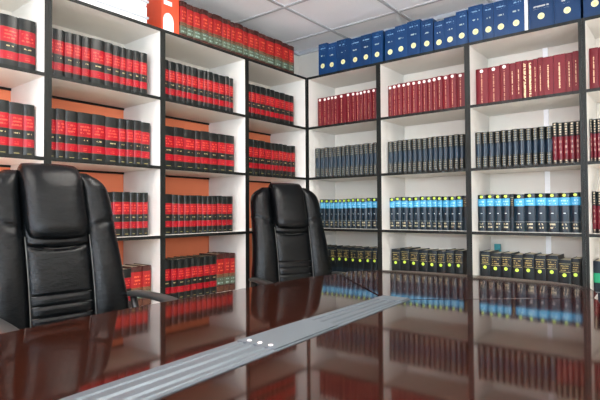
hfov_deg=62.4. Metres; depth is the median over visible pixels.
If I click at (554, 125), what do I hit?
book
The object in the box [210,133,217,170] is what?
book
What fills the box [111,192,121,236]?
book
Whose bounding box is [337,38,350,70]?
binder
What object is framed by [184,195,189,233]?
book
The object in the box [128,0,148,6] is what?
storage box
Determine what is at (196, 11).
book
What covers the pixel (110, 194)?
book
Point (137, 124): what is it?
book
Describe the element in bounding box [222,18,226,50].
book
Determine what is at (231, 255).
book
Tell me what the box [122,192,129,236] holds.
book
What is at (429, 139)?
book
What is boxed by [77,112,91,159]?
book
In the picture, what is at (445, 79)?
volume
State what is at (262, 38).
book
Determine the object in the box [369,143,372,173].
book
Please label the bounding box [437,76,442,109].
volume
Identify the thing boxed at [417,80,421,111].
volume
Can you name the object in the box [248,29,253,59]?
book
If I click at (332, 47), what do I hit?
binder
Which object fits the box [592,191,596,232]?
book
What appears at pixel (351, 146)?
book
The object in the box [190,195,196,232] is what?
book
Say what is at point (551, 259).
book
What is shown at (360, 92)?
volume
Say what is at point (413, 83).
volume
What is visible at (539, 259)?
book
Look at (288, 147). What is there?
book
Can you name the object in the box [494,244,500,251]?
folder
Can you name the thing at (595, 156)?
book
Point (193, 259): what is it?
book
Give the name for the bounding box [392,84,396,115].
volume
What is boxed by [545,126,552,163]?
book
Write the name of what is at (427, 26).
binder
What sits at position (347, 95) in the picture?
volume
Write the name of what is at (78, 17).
bookcase
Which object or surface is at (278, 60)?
book
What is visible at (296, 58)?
wall
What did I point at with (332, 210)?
law report
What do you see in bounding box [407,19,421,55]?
binder
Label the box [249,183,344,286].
chair
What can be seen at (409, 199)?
law report
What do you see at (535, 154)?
book
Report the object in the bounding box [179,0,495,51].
ceiling
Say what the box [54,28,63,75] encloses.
book
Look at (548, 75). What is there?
volume
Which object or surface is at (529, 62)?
volume
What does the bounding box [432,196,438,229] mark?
law report
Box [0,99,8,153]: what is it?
book
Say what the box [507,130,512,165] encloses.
book
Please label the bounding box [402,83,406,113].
volume
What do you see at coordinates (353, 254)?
book
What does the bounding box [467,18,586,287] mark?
bookcase
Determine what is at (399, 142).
book
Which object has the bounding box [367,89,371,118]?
volume
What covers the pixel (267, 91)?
book
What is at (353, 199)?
law report
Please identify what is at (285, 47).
book
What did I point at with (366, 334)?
conference table
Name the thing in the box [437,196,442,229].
law report
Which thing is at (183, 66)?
book
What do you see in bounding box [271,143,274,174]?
book
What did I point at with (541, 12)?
binder
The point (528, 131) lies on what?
book
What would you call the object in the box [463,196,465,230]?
law report
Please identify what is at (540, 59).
volume
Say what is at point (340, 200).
law report
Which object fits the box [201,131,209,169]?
book
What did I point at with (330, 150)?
book
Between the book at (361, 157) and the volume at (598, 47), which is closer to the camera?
the volume at (598, 47)
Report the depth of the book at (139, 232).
2.82 m
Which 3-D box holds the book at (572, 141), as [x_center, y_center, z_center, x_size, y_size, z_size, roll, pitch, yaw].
[1.613,-0.330,2.912,0.031,0.240,0.172,-1,-2,38]
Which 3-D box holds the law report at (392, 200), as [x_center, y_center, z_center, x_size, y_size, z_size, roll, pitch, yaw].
[0.721,0.099,3.663,0.043,0.227,0.181,-1,-2,38]
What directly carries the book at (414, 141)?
on the bookcase at (453, 59)
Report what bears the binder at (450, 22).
on the bookcase at (453, 59)
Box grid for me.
[236,0,492,43]
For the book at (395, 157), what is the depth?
3.54 m
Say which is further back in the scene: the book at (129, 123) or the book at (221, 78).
the book at (221, 78)
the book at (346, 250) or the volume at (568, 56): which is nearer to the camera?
the volume at (568, 56)
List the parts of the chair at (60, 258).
armrest, lumbar panel, armrest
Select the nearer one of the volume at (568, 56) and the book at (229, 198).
the volume at (568, 56)
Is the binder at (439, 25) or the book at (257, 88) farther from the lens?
the book at (257, 88)
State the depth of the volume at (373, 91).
3.70 m
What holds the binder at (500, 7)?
on the bookcase at (564, 37)
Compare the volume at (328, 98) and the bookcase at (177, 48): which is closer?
the bookcase at (177, 48)
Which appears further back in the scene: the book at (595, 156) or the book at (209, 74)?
the book at (209, 74)
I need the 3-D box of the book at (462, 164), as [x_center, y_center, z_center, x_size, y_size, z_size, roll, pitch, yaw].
[1.108,-0.314,3.311,0.036,0.232,0.172,-1,-2,38]
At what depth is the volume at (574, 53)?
2.87 m
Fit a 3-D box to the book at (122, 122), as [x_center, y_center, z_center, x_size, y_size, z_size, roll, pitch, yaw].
[-1.050,-0.322,2.804,0.175,0.253,0.045,-1,-2,38]
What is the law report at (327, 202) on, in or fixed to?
on the bookcase at (365, 77)
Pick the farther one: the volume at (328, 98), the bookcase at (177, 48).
the volume at (328, 98)
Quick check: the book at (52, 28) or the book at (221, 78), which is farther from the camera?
the book at (221, 78)
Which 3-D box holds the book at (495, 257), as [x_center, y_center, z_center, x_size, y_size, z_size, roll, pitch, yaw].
[1.296,0.469,3.210,0.064,0.261,0.191,-1,-2,38]
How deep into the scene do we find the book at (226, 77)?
3.37 m
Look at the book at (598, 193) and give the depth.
2.79 m
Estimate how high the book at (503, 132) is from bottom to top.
0.231 m
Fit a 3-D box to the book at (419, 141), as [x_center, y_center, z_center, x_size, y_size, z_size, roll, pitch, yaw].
[0.875,-0.308,3.493,0.037,0.232,0.172,-1,-2,38]
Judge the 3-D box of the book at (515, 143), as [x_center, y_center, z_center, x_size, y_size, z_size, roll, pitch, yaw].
[1.371,-0.320,3.105,0.036,0.231,0.172,-1,-2,38]
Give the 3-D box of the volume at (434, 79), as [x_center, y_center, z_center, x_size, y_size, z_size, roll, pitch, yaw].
[0.982,-0.718,3.479,0.035,0.249,0.191,-1,-2,38]
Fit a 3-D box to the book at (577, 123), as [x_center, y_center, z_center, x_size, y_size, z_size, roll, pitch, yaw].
[1.638,-0.331,2.897,0.024,0.241,0.172,-1,-2,38]
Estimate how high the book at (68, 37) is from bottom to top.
0.251 m
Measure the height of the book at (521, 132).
0.229 m
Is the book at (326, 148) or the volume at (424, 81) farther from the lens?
the book at (326, 148)
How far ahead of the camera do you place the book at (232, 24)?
3.43 m
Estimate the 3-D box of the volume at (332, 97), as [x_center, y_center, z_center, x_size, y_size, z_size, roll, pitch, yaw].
[0.314,-0.702,4.007,0.028,0.248,0.191,-1,-2,38]
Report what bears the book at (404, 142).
on the bookcase at (453, 59)
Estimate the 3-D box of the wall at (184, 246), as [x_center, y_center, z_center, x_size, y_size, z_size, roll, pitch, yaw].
[-1.958,0.064,2.078,0.100,2.138,6.382,-1,-2,38]
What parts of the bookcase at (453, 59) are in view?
panel, shelf, shelf, shelf, shelf, panel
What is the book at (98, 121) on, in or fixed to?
on the bookcase at (78, 17)
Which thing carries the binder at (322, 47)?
on the bookcase at (365, 77)
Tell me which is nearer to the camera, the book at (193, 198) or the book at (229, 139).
the book at (193, 198)
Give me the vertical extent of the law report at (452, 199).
0.228 m
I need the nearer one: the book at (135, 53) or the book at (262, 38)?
the book at (135, 53)
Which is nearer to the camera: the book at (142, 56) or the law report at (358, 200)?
the book at (142, 56)
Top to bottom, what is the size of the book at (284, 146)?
0.251 m
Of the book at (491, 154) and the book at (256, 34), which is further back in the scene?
the book at (256, 34)
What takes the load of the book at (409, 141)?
on the bookcase at (453, 59)
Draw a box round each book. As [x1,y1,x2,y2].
[0,13,18,66]
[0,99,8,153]
[9,102,22,154]
[18,18,35,69]
[23,104,33,155]
[52,28,53,73]
[52,108,55,157]
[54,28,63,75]
[55,108,64,157]
[64,32,73,77]
[65,110,76,158]
[73,34,81,79]
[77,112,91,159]
[81,36,89,81]
[90,38,104,84]
[92,114,104,160]
[105,42,112,86]
[105,117,118,162]
[108,192,112,218]
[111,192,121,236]
[113,45,119,87]
[119,118,125,162]
[120,47,125,88]
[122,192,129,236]
[122,264,141,307]
[123,268,130,307]
[126,49,132,90]
[126,119,133,163]
[129,263,150,305]
[130,192,136,235]
[133,50,138,91]
[134,120,141,163]
[136,193,142,235]
[139,52,146,93]
[141,122,149,164]
[143,193,147,235]
[165,59,167,97]
[165,126,173,166]
[165,194,171,234]
[165,258,176,297]
[165,259,169,295]
[167,258,184,298]
[168,61,175,99]
[168,257,190,297]
[172,195,177,233]
[174,127,183,167]
[174,256,196,296]
[176,63,181,100]
[178,195,183,233]
[179,0,186,36]
[182,65,185,101]
[184,129,194,168]
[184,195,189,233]
[186,66,191,102]
[187,4,192,38]
[187,255,209,294]
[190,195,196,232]
[190,256,202,295]
[191,67,197,104]
[193,6,200,41]
[195,131,200,168]
[196,195,201,232]
[198,69,203,105]
[199,252,223,292]
[199,254,216,293]
[201,9,207,43]
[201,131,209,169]
[202,196,206,232]
[203,70,206,105]
[207,71,212,107]
[207,196,211,231]
[208,12,212,45]
[208,252,229,290]
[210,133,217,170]
[212,196,216,231]
[213,14,221,48]
[213,73,218,108]
[217,196,221,231]
[218,134,225,170]
[219,75,224,109]
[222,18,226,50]
[222,196,226,231]
[224,76,228,110]
[224,252,234,289]
[226,19,230,51]
[226,135,233,171]
[227,196,232,231]
[229,78,232,111]
[231,22,234,52]
[235,23,242,55]
[243,27,247,57]
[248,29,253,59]
[249,84,250,115]
[249,139,252,172]
[251,84,254,116]
[253,140,258,173]
[254,30,258,60]
[255,86,260,117]
[258,141,264,173]
[259,33,265,63]
[260,87,265,118]
[265,88,269,119]
[265,142,271,174]
[266,36,273,66]
[270,90,274,120]
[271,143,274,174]
[274,39,282,69]
[275,91,279,121]
[275,143,278,174]
[279,144,282,175]
[280,93,284,122]
[282,43,288,71]
[283,145,286,175]
[285,94,289,123]
[287,146,290,175]
[289,45,293,72]
[289,95,293,124]
[291,146,294,176]
[315,148,320,176]
[320,148,324,176]
[324,147,328,176]
[328,147,332,176]
[328,245,342,257]
[330,246,338,271]
[333,147,336,175]
[336,146,340,175]
[337,245,349,271]
[341,146,344,175]
[343,246,358,271]
[345,145,349,175]
[350,145,353,174]
[350,246,368,271]
[354,144,358,174]
[356,247,365,270]
[359,144,363,174]
[363,143,368,173]
[364,246,376,269]
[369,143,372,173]
[372,247,377,269]
[373,142,376,173]
[388,142,392,172]
[392,247,403,270]
[393,141,397,172]
[397,140,402,171]
[400,247,419,270]
[402,140,406,171]
[407,139,411,171]
[409,248,427,271]
[412,139,416,171]
[417,138,421,170]
[419,248,432,271]
[422,138,427,170]
[427,137,432,170]
[428,249,444,272]
[432,136,437,169]
[437,249,447,272]
[438,136,442,169]
[443,136,447,169]
[445,248,459,273]
[448,135,453,168]
[454,134,458,168]
[454,249,466,274]
[459,134,465,168]
[475,132,481,167]
[480,249,498,275]
[482,132,487,166]
[488,131,494,166]
[490,251,502,276]
[494,131,500,166]
[501,130,506,165]
[501,251,518,277]
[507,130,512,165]
[512,129,518,165]
[512,252,523,278]
[518,128,524,164]
[523,252,540,279]
[525,128,532,164]
[532,127,538,163]
[534,253,547,280]
[538,126,545,163]
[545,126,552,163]
[546,253,563,281]
[552,122,557,162]
[557,122,563,162]
[558,257,570,283]
[563,122,569,162]
[569,121,575,161]
[571,256,582,286]
[575,121,579,161]
[590,119,592,160]
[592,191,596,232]
[593,119,597,160]
[593,258,599,302]
[596,192,599,232]
[597,118,599,160]
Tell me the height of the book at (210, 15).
0.247 m
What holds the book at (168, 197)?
on the bookcase at (177, 48)
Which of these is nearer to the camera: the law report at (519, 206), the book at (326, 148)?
the law report at (519, 206)
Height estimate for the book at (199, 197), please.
0.239 m
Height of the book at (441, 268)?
0.258 m
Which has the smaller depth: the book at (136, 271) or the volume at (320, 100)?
the book at (136, 271)
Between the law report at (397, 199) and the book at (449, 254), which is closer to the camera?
the book at (449, 254)
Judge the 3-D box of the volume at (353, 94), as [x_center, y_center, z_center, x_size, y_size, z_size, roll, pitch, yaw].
[0.467,-0.705,3.880,0.037,0.248,0.191,-1,-2,38]
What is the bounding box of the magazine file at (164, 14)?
[146,0,178,33]
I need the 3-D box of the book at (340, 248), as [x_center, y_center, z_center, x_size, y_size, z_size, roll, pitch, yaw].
[0.366,0.494,3.942,0.058,0.254,0.191,-1,-2,38]
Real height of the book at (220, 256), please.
0.252 m
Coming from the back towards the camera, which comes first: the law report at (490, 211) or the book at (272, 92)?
the book at (272, 92)
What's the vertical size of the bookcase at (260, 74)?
2.139 m
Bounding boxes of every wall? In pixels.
[0,89,269,277]
[294,55,298,74]
[299,19,443,77]
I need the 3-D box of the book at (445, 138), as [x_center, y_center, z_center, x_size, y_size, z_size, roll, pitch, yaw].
[1.019,-0.312,3.377,0.035,0.233,0.172,-1,-2,38]
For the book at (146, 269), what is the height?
0.228 m
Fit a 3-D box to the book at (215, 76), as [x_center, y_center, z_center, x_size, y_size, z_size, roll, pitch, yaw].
[-0.623,-0.712,3.352,0.175,0.252,0.051,-1,-2,38]
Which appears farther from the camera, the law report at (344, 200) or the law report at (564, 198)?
the law report at (344, 200)
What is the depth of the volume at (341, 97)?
3.87 m
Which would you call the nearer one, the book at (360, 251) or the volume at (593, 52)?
the volume at (593, 52)
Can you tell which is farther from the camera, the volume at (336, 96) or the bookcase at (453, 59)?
the volume at (336, 96)
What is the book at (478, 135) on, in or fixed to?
on the bookcase at (564, 37)
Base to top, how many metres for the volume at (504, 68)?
0.253 m
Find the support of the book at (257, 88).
on the bookcase at (260, 74)
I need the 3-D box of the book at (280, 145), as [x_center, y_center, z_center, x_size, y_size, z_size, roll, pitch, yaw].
[-0.211,-0.303,3.863,0.175,0.252,0.046,-1,-2,38]
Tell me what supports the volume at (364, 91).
on the bookcase at (365, 77)
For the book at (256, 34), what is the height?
0.252 m
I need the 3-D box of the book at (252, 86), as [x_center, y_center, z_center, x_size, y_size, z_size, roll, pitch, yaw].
[-0.402,-0.706,3.635,0.175,0.250,0.041,-1,-2,38]
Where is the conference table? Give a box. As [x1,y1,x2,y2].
[0,270,599,399]
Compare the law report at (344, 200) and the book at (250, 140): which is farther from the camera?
the law report at (344, 200)
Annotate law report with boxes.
[320,199,326,227]
[325,199,330,227]
[330,199,334,227]
[334,199,338,227]
[339,199,342,227]
[343,199,346,227]
[347,199,351,227]
[352,198,355,227]
[356,198,361,228]
[361,198,366,228]
[367,198,371,228]
[372,198,376,228]
[390,198,394,228]
[395,197,400,228]
[401,197,407,228]
[407,197,413,229]
[413,197,419,229]
[420,196,426,229]
[426,196,431,229]
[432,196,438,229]
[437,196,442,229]
[443,196,449,229]
[449,196,456,229]
[456,196,462,230]
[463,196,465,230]
[478,195,486,230]
[486,194,495,230]
[494,194,501,230]
[502,194,510,230]
[510,194,514,231]
[514,194,524,231]
[524,193,535,231]
[536,193,546,231]
[546,193,558,231]
[559,193,570,232]
[571,192,581,232]
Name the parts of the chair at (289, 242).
armrest, lumbar panel, armrest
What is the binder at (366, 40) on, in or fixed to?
on the bookcase at (365, 77)
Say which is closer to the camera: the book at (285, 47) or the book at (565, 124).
the book at (565, 124)
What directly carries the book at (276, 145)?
on the bookcase at (260, 74)
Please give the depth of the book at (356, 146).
3.74 m
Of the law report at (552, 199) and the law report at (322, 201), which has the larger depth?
the law report at (322, 201)
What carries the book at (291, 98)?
on the bookcase at (260, 74)
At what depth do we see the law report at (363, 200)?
3.73 m
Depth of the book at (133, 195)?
2.79 m
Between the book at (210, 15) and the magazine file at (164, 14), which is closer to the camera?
the magazine file at (164, 14)
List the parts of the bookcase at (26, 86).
rail, panel, shelf, shelf, shelf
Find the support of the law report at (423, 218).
on the bookcase at (453, 59)
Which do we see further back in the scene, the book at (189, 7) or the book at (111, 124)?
the book at (189, 7)
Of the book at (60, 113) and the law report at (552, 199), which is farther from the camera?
the law report at (552, 199)
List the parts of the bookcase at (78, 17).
rail, panel, rail, shelf, shelf, shelf, shelf, panel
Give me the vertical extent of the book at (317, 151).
0.237 m
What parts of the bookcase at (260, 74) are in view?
panel, rail, rail, shelf, shelf, shelf, panel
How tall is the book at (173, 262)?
0.245 m
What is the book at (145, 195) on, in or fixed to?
on the bookcase at (78, 17)
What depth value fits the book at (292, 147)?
3.92 m
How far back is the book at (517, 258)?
3.05 m
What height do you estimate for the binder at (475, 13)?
0.269 m
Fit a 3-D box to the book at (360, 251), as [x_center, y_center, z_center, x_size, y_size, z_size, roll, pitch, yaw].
[0.513,0.492,3.822,0.066,0.252,0.191,-1,-2,38]
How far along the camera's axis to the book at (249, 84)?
3.55 m
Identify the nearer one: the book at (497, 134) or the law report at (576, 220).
the law report at (576, 220)
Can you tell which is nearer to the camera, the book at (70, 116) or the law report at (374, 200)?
the book at (70, 116)
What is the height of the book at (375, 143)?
0.237 m
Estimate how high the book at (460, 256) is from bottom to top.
0.266 m
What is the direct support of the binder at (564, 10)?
on the bookcase at (564, 37)
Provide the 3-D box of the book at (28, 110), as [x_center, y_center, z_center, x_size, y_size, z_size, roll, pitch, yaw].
[-1.356,-0.328,2.413,0.175,0.250,0.049,-1,-2,38]
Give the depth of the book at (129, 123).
2.78 m
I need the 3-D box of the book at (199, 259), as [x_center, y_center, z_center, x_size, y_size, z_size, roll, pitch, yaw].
[-0.703,0.491,3.219,0.175,0.242,0.050,-1,-2,38]
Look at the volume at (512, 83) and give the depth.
3.09 m
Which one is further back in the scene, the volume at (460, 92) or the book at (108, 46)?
the volume at (460, 92)
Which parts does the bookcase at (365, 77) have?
panel, shelf, shelf, shelf, shelf, panel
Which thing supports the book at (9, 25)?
on the bookcase at (26, 86)
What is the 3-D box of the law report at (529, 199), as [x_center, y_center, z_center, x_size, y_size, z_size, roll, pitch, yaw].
[1.452,0.078,3.082,0.062,0.233,0.181,-1,-2,38]
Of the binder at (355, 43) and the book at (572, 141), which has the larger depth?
the binder at (355, 43)
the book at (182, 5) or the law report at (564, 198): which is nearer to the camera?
the law report at (564, 198)
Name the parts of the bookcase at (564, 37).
panel, shelf, shelf, shelf, shelf, panel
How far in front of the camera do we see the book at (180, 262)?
3.04 m
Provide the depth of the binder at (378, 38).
3.68 m
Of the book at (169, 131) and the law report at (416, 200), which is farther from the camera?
the law report at (416, 200)
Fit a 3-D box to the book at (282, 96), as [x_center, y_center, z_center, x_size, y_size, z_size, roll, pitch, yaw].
[-0.198,-0.701,3.887,0.175,0.249,0.059,-1,-2,38]
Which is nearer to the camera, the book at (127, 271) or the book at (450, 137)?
the book at (127, 271)
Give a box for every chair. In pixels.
[0,163,177,333]
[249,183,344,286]
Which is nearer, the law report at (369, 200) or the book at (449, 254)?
the book at (449, 254)
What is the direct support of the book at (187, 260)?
on the bookcase at (177, 48)
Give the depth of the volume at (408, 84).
3.52 m
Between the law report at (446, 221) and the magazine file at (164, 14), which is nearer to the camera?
the magazine file at (164, 14)
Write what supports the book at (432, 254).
on the bookcase at (453, 59)
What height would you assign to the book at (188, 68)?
0.251 m
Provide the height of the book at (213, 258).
0.245 m
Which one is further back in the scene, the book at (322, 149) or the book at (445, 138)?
the book at (322, 149)
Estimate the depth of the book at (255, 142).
3.59 m
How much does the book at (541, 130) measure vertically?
0.228 m
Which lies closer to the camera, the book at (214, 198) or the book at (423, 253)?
the book at (214, 198)
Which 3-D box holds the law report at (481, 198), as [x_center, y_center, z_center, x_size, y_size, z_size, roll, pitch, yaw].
[1.224,0.084,3.260,0.050,0.232,0.181,-1,-2,38]
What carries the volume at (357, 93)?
on the bookcase at (365, 77)
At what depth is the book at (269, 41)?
3.73 m
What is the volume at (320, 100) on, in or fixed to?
on the bookcase at (365, 77)
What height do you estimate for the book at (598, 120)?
0.241 m
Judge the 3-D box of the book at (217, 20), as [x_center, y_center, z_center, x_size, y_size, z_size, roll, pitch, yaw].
[-0.614,-1.111,3.372,0.177,0.250,0.080,-1,-2,38]
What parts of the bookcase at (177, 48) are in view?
rail, rail, panel, shelf, shelf, shelf, shelf, panel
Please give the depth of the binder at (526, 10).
3.04 m
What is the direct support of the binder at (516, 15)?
on the bookcase at (564, 37)
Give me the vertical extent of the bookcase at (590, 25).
2.139 m
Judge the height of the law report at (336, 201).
0.226 m
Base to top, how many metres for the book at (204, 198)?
0.237 m
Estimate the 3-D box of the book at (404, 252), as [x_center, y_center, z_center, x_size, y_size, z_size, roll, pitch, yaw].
[0.803,0.478,3.600,0.070,0.266,0.191,-1,-2,38]
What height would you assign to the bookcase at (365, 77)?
2.139 m
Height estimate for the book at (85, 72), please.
0.254 m
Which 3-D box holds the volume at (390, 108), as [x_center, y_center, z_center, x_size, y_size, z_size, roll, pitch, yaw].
[0.716,-0.710,3.687,0.034,0.246,0.191,-1,-2,38]
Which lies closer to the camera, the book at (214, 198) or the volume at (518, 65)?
the volume at (518, 65)
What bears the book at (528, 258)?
on the bookcase at (564, 37)
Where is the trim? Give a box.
[294,0,500,55]
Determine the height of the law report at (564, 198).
0.232 m
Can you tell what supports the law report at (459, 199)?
on the bookcase at (453, 59)
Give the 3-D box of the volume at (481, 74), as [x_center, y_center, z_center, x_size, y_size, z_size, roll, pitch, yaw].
[1.233,-0.724,3.276,0.075,0.248,0.191,-1,-2,38]
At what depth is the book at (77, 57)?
2.56 m
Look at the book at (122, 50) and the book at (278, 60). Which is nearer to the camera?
the book at (122, 50)
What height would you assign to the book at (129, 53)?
0.251 m
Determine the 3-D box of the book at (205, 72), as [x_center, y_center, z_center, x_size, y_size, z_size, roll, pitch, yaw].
[-0.681,-0.714,3.284,0.175,0.253,0.034,-1,-2,38]
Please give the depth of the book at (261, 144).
3.63 m
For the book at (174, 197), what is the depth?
3.01 m
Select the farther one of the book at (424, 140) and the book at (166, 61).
the book at (424, 140)
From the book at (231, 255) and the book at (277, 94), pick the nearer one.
the book at (231, 255)
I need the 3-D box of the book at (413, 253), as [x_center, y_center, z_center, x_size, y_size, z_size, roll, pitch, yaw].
[0.856,0.479,3.552,0.070,0.261,0.191,-1,-2,38]
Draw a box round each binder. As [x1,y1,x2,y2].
[319,43,328,74]
[327,42,336,72]
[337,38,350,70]
[349,37,360,67]
[361,33,371,65]
[372,30,384,63]
[385,28,394,60]
[395,24,406,58]
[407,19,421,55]
[421,18,436,52]
[434,20,443,49]
[444,16,455,47]
[456,10,468,44]
[468,4,482,42]
[483,3,493,38]
[494,0,507,36]
[508,0,524,33]
[524,0,528,29]
[528,0,554,29]
[554,0,582,23]
[583,0,599,17]
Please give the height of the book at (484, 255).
0.269 m
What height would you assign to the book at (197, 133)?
0.252 m
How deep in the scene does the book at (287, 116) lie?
3.87 m
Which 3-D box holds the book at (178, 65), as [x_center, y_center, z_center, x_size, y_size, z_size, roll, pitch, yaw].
[-0.811,-0.716,3.111,0.175,0.251,0.047,-1,-2,38]
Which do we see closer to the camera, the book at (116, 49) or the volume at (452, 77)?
the book at (116, 49)
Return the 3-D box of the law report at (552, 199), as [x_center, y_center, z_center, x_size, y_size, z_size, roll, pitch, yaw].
[1.550,0.077,3.006,0.065,0.232,0.181,-1,-2,38]
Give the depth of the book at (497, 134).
3.10 m
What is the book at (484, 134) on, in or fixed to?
on the bookcase at (564, 37)
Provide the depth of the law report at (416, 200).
3.47 m
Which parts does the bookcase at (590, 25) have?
shelf, shelf, shelf, panel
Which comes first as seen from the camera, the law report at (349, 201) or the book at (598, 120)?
the book at (598, 120)
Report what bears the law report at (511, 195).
on the bookcase at (564, 37)
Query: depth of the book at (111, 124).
2.69 m
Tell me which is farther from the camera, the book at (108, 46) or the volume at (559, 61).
the volume at (559, 61)
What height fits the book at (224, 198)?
0.238 m
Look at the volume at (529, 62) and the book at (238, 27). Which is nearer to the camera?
the volume at (529, 62)
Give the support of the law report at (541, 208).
on the bookcase at (564, 37)
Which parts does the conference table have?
plate, plate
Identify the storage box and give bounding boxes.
[79,0,148,22]
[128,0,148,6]
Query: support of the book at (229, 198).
on the bookcase at (177, 48)
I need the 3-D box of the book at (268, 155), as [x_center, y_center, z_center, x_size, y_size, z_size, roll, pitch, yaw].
[-0.300,-0.303,3.747,0.175,0.248,0.072,-1,-2,38]
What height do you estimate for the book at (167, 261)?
0.247 m
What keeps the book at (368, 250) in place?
on the bookcase at (365, 77)
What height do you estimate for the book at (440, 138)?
0.234 m
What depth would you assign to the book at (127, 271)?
2.76 m
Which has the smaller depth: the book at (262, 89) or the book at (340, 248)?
the book at (262, 89)
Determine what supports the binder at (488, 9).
on the bookcase at (564, 37)
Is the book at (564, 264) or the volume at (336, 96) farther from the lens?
the volume at (336, 96)
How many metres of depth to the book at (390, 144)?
3.57 m
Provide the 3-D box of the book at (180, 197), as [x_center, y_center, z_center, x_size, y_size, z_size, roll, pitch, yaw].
[-0.799,0.091,3.107,0.175,0.238,0.043,-1,-2,38]
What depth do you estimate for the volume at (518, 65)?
3.06 m
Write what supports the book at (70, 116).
on the bookcase at (78, 17)
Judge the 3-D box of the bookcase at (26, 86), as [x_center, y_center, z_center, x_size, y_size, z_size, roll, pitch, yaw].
[-1.554,0.064,2.196,0.376,2.139,0.679,-1,-2,38]
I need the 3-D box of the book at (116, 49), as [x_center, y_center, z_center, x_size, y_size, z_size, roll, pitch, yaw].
[-1.073,-0.722,2.779,0.175,0.251,0.045,-1,-2,38]
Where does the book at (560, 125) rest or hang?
on the bookcase at (564, 37)
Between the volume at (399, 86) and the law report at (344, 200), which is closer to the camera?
the volume at (399, 86)
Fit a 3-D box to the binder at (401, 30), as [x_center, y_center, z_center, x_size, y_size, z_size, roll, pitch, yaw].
[0.790,-1.123,3.645,0.093,0.268,0.212,-1,-2,38]
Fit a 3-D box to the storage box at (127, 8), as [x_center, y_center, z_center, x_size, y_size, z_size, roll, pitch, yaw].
[-1.168,-1.052,2.703,0.304,0.110,0.593,-1,-2,38]
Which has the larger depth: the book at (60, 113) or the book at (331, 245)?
the book at (331, 245)
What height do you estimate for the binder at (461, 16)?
0.259 m
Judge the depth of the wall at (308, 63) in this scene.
4.43 m
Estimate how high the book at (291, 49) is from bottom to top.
0.246 m
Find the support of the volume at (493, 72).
on the bookcase at (564, 37)
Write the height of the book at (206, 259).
0.245 m
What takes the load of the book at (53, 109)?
on the bookcase at (78, 17)
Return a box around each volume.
[318,98,322,125]
[323,97,326,124]
[327,96,330,124]
[331,96,333,123]
[334,95,337,123]
[338,94,345,122]
[345,92,351,121]
[351,92,355,120]
[356,92,359,120]
[359,91,362,119]
[363,90,366,119]
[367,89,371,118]
[371,88,375,118]
[388,85,392,115]
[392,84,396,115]
[397,83,401,114]
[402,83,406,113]
[406,81,410,113]
[411,81,416,112]
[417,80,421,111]
[422,79,426,111]
[427,78,431,110]
[432,77,436,109]
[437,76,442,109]
[442,75,448,108]
[449,73,456,107]
[456,72,464,106]
[476,68,487,103]
[488,66,499,102]
[499,63,509,100]
[509,63,515,99]
[515,61,522,98]
[522,60,527,97]
[527,60,532,96]
[533,58,537,95]
[537,57,542,95]
[543,56,553,94]
[553,53,565,93]
[565,52,572,91]
[572,51,578,90]
[589,47,598,88]
[598,47,599,86]
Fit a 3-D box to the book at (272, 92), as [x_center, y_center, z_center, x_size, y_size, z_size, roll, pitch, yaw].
[-0.272,-0.704,3.800,0.175,0.252,0.051,-1,-2,38]
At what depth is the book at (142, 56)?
2.85 m
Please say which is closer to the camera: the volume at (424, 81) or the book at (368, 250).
the volume at (424, 81)
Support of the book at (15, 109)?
on the bookcase at (26, 86)
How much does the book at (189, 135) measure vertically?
0.250 m
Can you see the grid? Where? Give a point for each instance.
(272, 1)
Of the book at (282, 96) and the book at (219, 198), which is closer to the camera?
the book at (219, 198)
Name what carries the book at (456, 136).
on the bookcase at (453, 59)
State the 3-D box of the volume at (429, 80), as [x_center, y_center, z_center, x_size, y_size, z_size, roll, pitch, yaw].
[0.953,-0.717,3.502,0.036,0.248,0.191,-1,-2,38]
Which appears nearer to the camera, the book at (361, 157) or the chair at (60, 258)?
the chair at (60, 258)
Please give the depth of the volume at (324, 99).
3.97 m
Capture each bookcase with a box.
[0,0,47,169]
[48,0,162,303]
[163,29,247,295]
[247,58,306,287]
[307,62,379,269]
[378,43,469,274]
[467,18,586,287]
[581,14,599,290]
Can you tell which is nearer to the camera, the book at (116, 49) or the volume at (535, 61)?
the book at (116, 49)
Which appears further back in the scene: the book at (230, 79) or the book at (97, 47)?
the book at (230, 79)
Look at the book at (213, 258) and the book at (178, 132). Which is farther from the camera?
the book at (213, 258)
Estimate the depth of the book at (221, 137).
3.32 m
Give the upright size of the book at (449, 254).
0.267 m
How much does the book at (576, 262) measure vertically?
0.250 m
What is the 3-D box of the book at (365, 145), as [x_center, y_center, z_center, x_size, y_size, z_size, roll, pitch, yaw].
[0.539,-0.303,3.759,0.042,0.237,0.172,-1,-2,38]
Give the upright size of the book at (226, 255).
0.254 m
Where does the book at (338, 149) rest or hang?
on the bookcase at (365, 77)
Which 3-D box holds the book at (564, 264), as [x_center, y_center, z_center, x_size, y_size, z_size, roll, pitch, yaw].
[1.603,0.471,2.966,0.068,0.240,0.191,-1,-2,38]
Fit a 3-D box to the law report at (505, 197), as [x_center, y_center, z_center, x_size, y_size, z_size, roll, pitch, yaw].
[1.342,0.081,3.168,0.049,0.233,0.181,-1,-2,38]
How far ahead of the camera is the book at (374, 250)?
3.68 m
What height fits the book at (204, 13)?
0.252 m
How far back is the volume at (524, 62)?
3.04 m
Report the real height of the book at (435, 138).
0.236 m
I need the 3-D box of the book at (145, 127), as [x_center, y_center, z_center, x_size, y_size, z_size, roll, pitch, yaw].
[-0.958,-0.320,2.920,0.175,0.252,0.058,-1,-2,38]
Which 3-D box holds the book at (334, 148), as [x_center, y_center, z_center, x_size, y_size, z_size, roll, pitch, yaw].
[0.318,-0.295,3.937,0.037,0.233,0.172,-1,-2,38]
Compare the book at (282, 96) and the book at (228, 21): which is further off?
the book at (282, 96)
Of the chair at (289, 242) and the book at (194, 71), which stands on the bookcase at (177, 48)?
the book at (194, 71)
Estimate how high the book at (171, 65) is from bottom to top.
0.250 m
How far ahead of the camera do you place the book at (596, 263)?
2.79 m
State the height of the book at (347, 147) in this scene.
0.238 m
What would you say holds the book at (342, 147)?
on the bookcase at (365, 77)

